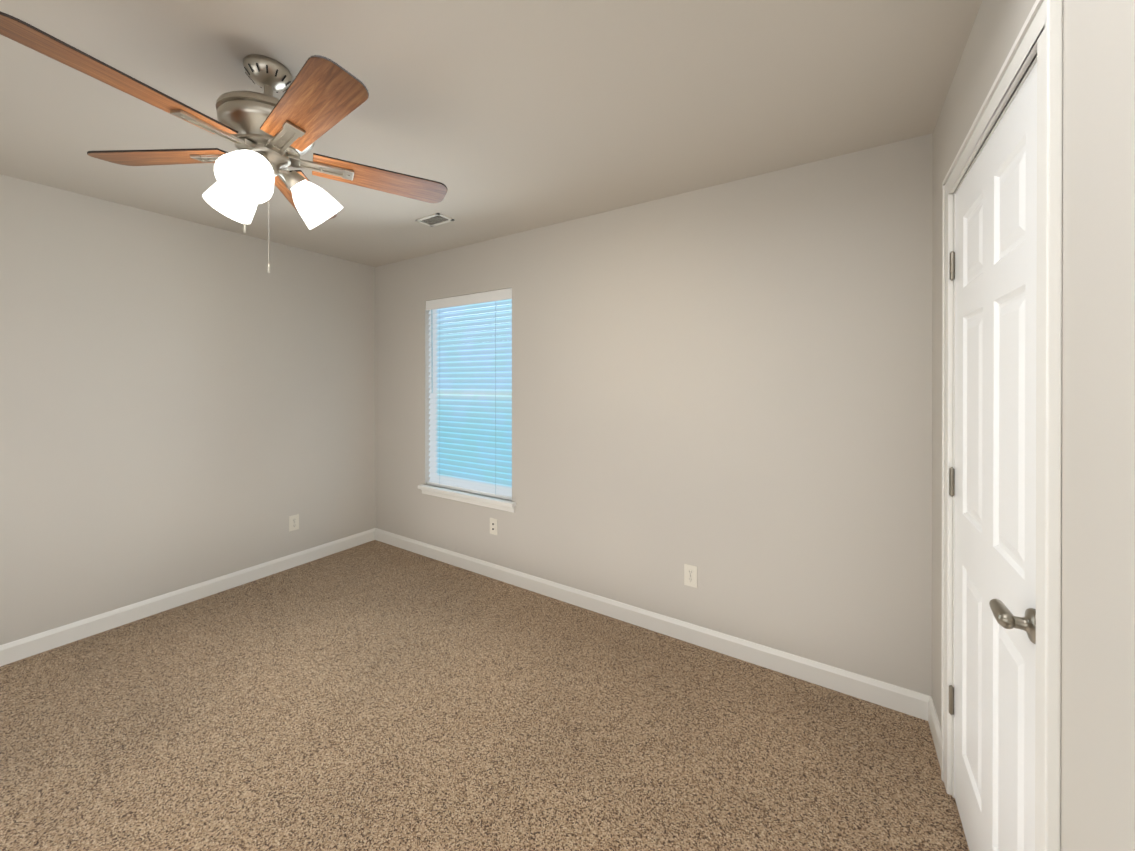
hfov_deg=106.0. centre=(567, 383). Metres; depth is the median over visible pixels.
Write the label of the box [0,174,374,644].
wall
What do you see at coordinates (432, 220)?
vent duct
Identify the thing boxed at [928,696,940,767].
baseboard
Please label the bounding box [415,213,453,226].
ceiling vent
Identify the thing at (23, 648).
baseboard
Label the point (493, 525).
outlet
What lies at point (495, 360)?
blind cord
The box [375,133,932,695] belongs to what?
wall
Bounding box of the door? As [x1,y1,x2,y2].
[949,62,1036,850]
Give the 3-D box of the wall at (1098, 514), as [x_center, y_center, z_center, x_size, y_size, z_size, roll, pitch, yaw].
[0.680,0.185,0.353,0.120,2.440,3.600,0,0,32]
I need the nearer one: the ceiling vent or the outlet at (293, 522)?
the ceiling vent
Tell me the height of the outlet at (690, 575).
0.115 m
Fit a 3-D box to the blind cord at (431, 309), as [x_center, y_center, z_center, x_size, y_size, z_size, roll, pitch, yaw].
[-1.055,0.095,3.421,0.090,1.415,0.010,0,0,29]
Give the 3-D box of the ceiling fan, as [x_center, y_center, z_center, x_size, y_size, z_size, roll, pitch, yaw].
[-0.973,-0.701,1.383,1.113,0.672,1.125,0,0,32]
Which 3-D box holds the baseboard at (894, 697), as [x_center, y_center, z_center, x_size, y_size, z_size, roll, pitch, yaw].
[-0.108,1.349,2.806,3.841,0.100,0.013,0,0,32]
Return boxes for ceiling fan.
[0,11,447,272]
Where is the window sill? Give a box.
[418,484,515,512]
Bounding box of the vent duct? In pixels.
[423,216,447,224]
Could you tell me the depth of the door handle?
0.85 m
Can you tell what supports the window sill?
attached to the wall at (725, 389)
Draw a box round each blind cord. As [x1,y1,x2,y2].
[431,309,432,392]
[495,301,495,429]
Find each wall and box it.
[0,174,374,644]
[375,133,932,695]
[932,0,1134,850]
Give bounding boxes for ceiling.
[0,0,981,266]
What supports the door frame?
attached to the wall at (1098, 514)
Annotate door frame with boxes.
[941,0,1062,850]
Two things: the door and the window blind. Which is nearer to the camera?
the door
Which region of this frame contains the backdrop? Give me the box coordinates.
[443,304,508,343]
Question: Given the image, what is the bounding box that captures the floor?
[0,540,968,850]
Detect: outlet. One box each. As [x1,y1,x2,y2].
[289,514,298,531]
[490,518,496,534]
[684,564,696,587]
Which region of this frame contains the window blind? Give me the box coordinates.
[426,288,511,499]
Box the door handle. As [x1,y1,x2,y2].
[989,599,1035,643]
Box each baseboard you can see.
[0,528,374,665]
[375,528,930,720]
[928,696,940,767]
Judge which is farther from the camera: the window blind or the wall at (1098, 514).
the window blind
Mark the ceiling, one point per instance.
(498, 118)
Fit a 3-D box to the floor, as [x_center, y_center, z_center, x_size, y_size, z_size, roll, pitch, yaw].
[-0.991,1.453,1.419,4.141,0.100,3.600,0,0,32]

